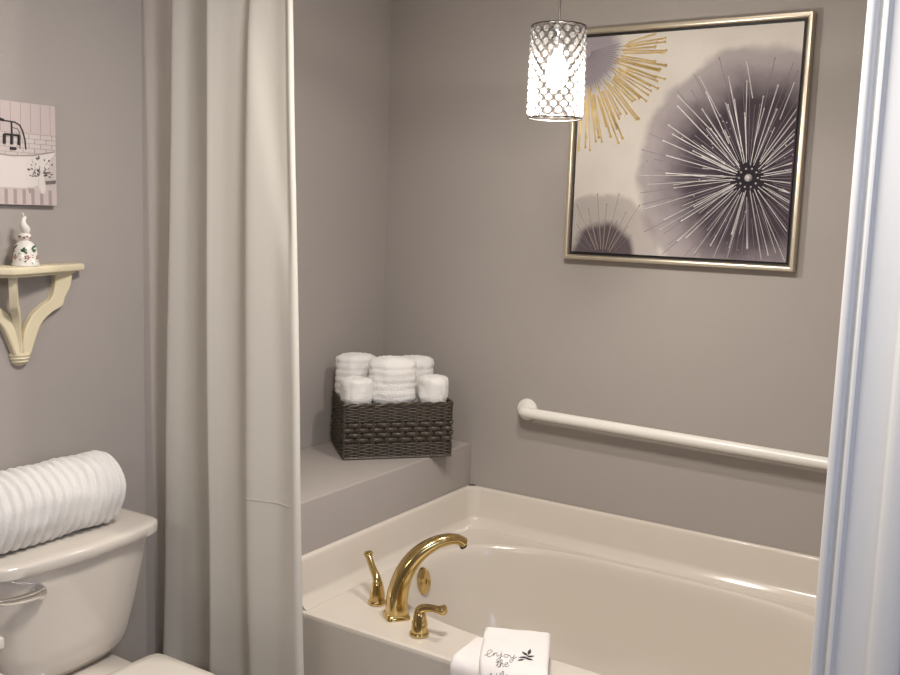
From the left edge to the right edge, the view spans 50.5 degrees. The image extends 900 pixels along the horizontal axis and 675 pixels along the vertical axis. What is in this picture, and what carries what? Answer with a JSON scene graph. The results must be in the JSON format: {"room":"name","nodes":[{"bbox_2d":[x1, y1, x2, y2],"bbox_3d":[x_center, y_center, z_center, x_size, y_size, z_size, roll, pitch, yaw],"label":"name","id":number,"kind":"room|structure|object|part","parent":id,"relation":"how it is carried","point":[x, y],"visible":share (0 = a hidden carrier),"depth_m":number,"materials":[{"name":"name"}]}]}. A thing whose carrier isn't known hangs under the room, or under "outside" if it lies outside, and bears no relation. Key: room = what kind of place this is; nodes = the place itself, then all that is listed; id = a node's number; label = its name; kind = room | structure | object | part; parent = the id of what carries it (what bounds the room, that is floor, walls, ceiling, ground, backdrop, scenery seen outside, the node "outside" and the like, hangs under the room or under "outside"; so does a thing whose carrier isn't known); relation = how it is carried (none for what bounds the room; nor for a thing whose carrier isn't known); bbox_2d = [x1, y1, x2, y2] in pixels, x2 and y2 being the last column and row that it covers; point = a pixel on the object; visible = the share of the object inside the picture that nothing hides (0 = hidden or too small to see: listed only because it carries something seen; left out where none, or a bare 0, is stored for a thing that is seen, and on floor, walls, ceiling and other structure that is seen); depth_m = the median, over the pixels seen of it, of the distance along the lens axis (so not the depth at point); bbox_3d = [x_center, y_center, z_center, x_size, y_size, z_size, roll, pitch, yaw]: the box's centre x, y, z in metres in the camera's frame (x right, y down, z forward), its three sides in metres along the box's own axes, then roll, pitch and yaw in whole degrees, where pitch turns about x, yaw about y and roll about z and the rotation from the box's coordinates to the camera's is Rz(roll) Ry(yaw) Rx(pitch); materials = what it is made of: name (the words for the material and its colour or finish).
{"room":"bathroom","nodes":[
{"label":"bathroom","id":0,"kind":"room"},
{"bbox_2d":[0,0,391,662],"bbox_3d":[-1.434,0.045,2.203,0.200,2.560,4.450,7,9,32],"label":"wall","id":1,"kind":"structure","parent":0,"point":[80,388],"depth_m":2.81,"materials":[{"name":"beige paint"}]},
{"bbox_2d":[0,100,56,205],"bbox_3d":[-1.112,-0.466,2.411,0.023,0.258,0.256,7,9,32],"label":"print","id":2,"kind":"object","parent":1,"relation":"attached to","point":[27,130],"visible":1,"depth_m":2.44,"materials":[{"name":"grey paper"}]},
{"bbox_2d":[0,263,83,365],"bbox_3d":[-1.082,-0.053,2.458,0.115,0.265,0.364,7,9,32],"label":"wall shelf","id":3,"kind":"object","parent":1,"relation":"attached to","point":[20,340],"visible":1,"depth_m":2.48,"materials":[{"name":"beige paint"}]},
{"bbox_2d":[11,212,39,265],"bbox_3d":[-1.079,-0.251,2.422,0.067,0.135,0.067,3,8,12],"label":"bell","id":4,"kind":"object","parent":3,"relation":"on","point":[25,253],"visible":1,"depth_m":2.41,"materials":[{"name":"white ceramic"}]},
{"bbox_3d":[-1.077,-0.290,2.419,0.022,0.056,0.031,4,8,12],"label":"bird handle","id":5,"kind":"part","parent":4,"relation":"part of","materials":[{"name":"white ceramic"}]},
{"bbox_3d":[-1.083,-0.161,2.444,0.096,0.008,0.324,7,9,32],"label":"moulding","id":6,"kind":"part","parent":3,"relation":"part of","materials":[{"name":"beige paint"}]},
{"bbox_3d":[0.024,-1.006,2.200,2.136,0.025,0.025,7,9,32],"label":"curtain rod","id":7,"kind":"object","parent":1,"relation":"attached to","visible":0},
{"bbox_2d":[163,0,303,674],"bbox_3d":[-0.627,0.062,2.722,0.622,2.325,0.073,7,9,33],"label":"shower curtain","id":8,"kind":"object","parent":7,"relation":"hanging from","point":[233,573],"visible":1,"depth_m":2.69,"materials":[{"name":"white fabric"}]},
{"bbox_2d":[300,440,470,554],"bbox_3d":[-0.398,0.820,3.466,0.439,0.767,1.060,7,9,32],"label":"wall ledge","id":9,"kind":"object","parent":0,"point":[340,498],"visible":0.17,"depth_m":3.28,"materials":[{"name":"beige paint"}]},
{"bbox_2d":[331,390,453,459],"bbox_3d":[-0.221,0.318,3.581,0.420,0.207,0.288,0,8,-15],"label":"wicker basket","id":10,"kind":"object","parent":9,"relation":"on","point":[362,431],"visible":0.85,"depth_m":3.45,"materials":[{"name":"black wicker"}]},
{"bbox_2d":[335,352,375,403],"bbox_3d":[-0.357,0.229,3.602,0.159,0.342,0.117,0,8,-15],"label":"rolled towel","id":11,"kind":"object","parent":10,"relation":"in","point":[349,364],"visible":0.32,"depth_m":3.54,"materials":[{"name":"white fabric"}]},
{"bbox_2d":[340,376,372,403],"bbox_3d":[-0.341,0.280,3.469,0.118,0.276,0.112,0,8,-15],"label":"rolled towel","id":12,"kind":"object","parent":10,"relation":"in","point":[354,389],"visible":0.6,"depth_m":3.42,"materials":[{"name":"white fabric"}]},
{"bbox_2d":[368,355,416,403],"bbox_3d":[-0.214,0.242,3.522,0.182,0.346,0.129,0,8,-15],"label":"rolled towel","id":13,"kind":"object","parent":10,"relation":"in","point":[393,378],"visible":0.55,"depth_m":3.46,"materials":[{"name":"white fabric"}]},
{"bbox_2d":[404,355,433,402],"bbox_3d":[-0.140,0.234,3.661,0.153,0.331,0.113,0,8,-15],"label":"rolled towel","id":14,"kind":"object","parent":10,"relation":"in","point":[425,364],"visible":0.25,"depth_m":3.61,"materials":[{"name":"white fabric"}]},
{"bbox_2d":[418,374,447,402],"bbox_3d":[-0.064,0.277,3.546,0.115,0.280,0.112,0,8,-15],"label":"rolled towel","id":15,"kind":"object","parent":10,"relation":"in","point":[433,388],"visible":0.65,"depth_m":3.49,"materials":[{"name":"white fabric"}]},
{"bbox_2d":[383,0,867,556],"bbox_3d":[0.673,-0.042,3.409,2.140,2.560,0.150,7,9,32],"label":"wall","id":16,"kind":"structure","parent":0,"point":[479,283],"depth_m":3.43,"materials":[{"name":"beige paint"}]},
{"bbox_2d":[517,398,827,469],"bbox_3d":[0.777,0.339,3.248,1.281,0.096,0.077,7,9,32],"label":"grab bar","id":17,"kind":"object","parent":16,"relation":"attached to","point":[527,409],"visible":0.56,"depth_m":3.22,"materials":[{"name":"white metal"}]},
{"bbox_2d":[563,11,815,271],"bbox_3d":[0.764,-0.640,3.173,0.800,0.794,0.038,7,9,32],"label":"framed painting","id":18,"kind":"object","parent":16,"relation":"attached to","point":[687,147],"visible":0.99,"depth_m":3.14,"materials":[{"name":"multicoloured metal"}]},
{"bbox_3d":[0.017,-1.105,1.091,3.800,0.100,4.550,7,9,32],"label":"ceiling","id":19,"kind":"structure","parent":0,"visible":0},
{"bbox_2d":[527,0,587,121],"bbox_3d":[0.291,-0.904,2.517,0.152,0.645,0.152,7,9,32],"label":"pendant lamp","id":20,"kind":"object","parent":19,"relation":"hanging from","point":[557,73],"visible":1,"depth_m":2.50,"materials":[{"name":"grey metal"}]},
{"bbox_3d":[0.285,-0.713,2.542,0.060,0.100,0.060,7,9,32],"label":"bulb","id":21,"kind":"part","parent":20,"relation":"part of","materials":[{"name":"white glass"}]},
{"bbox_2d":[552,22,564,50],"bbox_3d":[0.288,-0.802,2.530,0.032,0.076,0.032,7,9,32],"label":"socket","id":22,"kind":"object","parent":20,"relation":"attached to","point":[562,25],"depth_m":2.52,"materials":[{"name":"silver metal"}]},
{"bbox_3d":[0.295,-1.020,2.502,0.005,0.372,0.005,7,9,32],"label":"cord","id":23,"kind":"part","parent":20,"relation":"part of","materials":[{"name":"grey metal"}]},
{"bbox_3d":[-0.071,1.532,1.434,3.800,0.100,4.550,7,9,32],"label":"floor","id":24,"kind":"structure","parent":0,"visible":0},
{"bbox_2d":[0,636,3,674],"bbox_3d":[-1.217,1.033,2.266,0.210,0.600,0.298,7,9,32],"label":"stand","id":25,"kind":"object","parent":24,"relation":"on","point":[1,638],"visible":1,"depth_m":2.31,"materials":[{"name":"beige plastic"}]},
{"bbox_2d":[0,508,214,674],"bbox_3d":[-0.823,0.944,2.441,0.732,0.793,0.524,7,9,32],"label":"toilet","id":26,"kind":"object","parent":24,"relation":"on","point":[66,601],"visible":0.93,"depth_m":2.49,"materials":[{"name":"beige ceramic"}]},
{"bbox_3d":[-1.038,0.634,2.313,0.029,0.035,0.126,5,8,22],"label":"lever arm","id":27,"kind":"part","parent":26,"relation":"part of","materials":[{"name":"silver metal"}]},
{"bbox_3d":[-1.018,0.633,2.367,0.025,0.040,0.040,7,9,32],"label":"flush lever","id":28,"kind":"part","parent":26,"relation":"part of","materials":[{"name":"silver metal"}]},
{"bbox_2d":[0,450,125,553],"bbox_3d":[-1.086,0.429,2.455,0.202,0.206,0.510,7,9,32],"label":"bath towel","id":29,"kind":"object","parent":26,"relation":"on","point":[51,499],"visible":1,"depth_m":2.45,"materials":[{"name":"white fabric"}]},
{"bbox_3d":[-1.030,0.728,2.550,0.203,0.333,0.492,7,9,32],"label":"tank","id":30,"kind":"part","parent":26,"relation":"part of","materials":[{"name":"beige ceramic"}]},
{"bbox_3d":[-1.020,0.545,2.523,0.236,0.036,0.524,7,9,32],"label":"tank lid","id":31,"kind":"part","parent":26,"relation":"part of","materials":[{"name":"beige ceramic"}]},
{"bbox_3d":[-0.726,0.933,2.377,0.502,0.024,0.420,7,9,32],"label":"seat lid","id":32,"kind":"part","parent":26,"relation":"part of","materials":[{"name":"beige plastic"}]},
{"bbox_2d":[302,484,819,674],"bbox_3d":[0.502,1.002,2.912,1.696,0.608,1.053,7,9,32],"label":"bathtub","id":33,"kind":"object","parent":24,"relation":"on","point":[613,594],"depth_m":3.27,"materials":[{"name":"white ceramic"}]},
{"bbox_3d":[-0.240,0.716,2.973,0.032,0.087,0.102,-2,8,-27],"label":"lever","id":34,"kind":"part","parent":33,"relation":"part of","materials":[{"name":"gold metal"}]},
{"bbox_3d":[-0.233,0.746,2.972,0.057,0.145,0.116,-1,8,-19],"label":"faucet handle","id":35,"kind":"part","parent":33,"relation":"part of","materials":[{"name":"gold metal"}]},
{"bbox_3d":[-0.085,0.842,3.299,0.018,0.096,0.070,-5,2,33],"label":"overflow plate","id":36,"kind":"part","parent":33,"relation":"part of","materials":[{"name":"gold metal"}]},
{"bbox_2d":[382,533,466,621],"bbox_3d":[-0.071,0.715,2.876,0.255,0.244,0.074,-1,8,-20],"label":"spout","id":37,"kind":"object","parent":33,"relation":"on","point":[396,606],"visible":1,"depth_m":2.83,"materials":[{"name":"gold metal"}]},
{"bbox_3d":[-0.161,0.830,2.861,0.074,0.014,0.074,-1,8,-20],"label":"plate","id":38,"kind":"part","parent":37,"relation":"part of","materials":[{"name":"gold metal"}]},
{"bbox_3d":[-0.064,0.805,2.721,0.110,0.104,0.057,7,9,32],"label":"faucet handle","id":39,"kind":"part","parent":33,"relation":"part of","materials":[{"name":"gold metal"}]},
{"bbox_3d":[-0.056,0.776,2.719,0.101,0.047,0.032,5,8,23],"label":"lever","id":40,"kind":"part","parent":33,"relation":"part of","materials":[{"name":"gold metal"}]},
{"bbox_2d":[449,637,482,674],"bbox_3d":[0.107,0.946,2.594,0.177,0.179,0.176,6,8,28],"label":"folded towel","id":41,"kind":"object","parent":33,"relation":"on","point":[465,661],"visible":0.33,"depth_m":2.56,"materials":[{"name":"white fabric"}]},
{"bbox_2d":[479,627,549,674],"bbox_3d":[0.181,0.912,2.539,0.206,0.153,0.316,3,7,7],"label":"towel","id":42,"kind":"object","parent":41,"relation":"on","point":[504,651],"visible":1,"depth_m":2.54,"materials":[{"name":"white fabric"}]},
{"bbox_3d":[1.364,0.232,1.474,1.375,2.560,0.105,7,9,32],"label":"wall partition","id":43,"kind":"structure","parent":0,"visible":0},
{"bbox_2d":[810,0,899,674],"bbox_3d":[0.786,0.176,1.758,0.158,2.560,0.030,7,9,32],"label":"trim","id":44,"kind":"structure","parent":43,"relation":"attached to","point":[856,631],"depth_m":1.75,"materials":[{"name":"white paint"}]}
]}

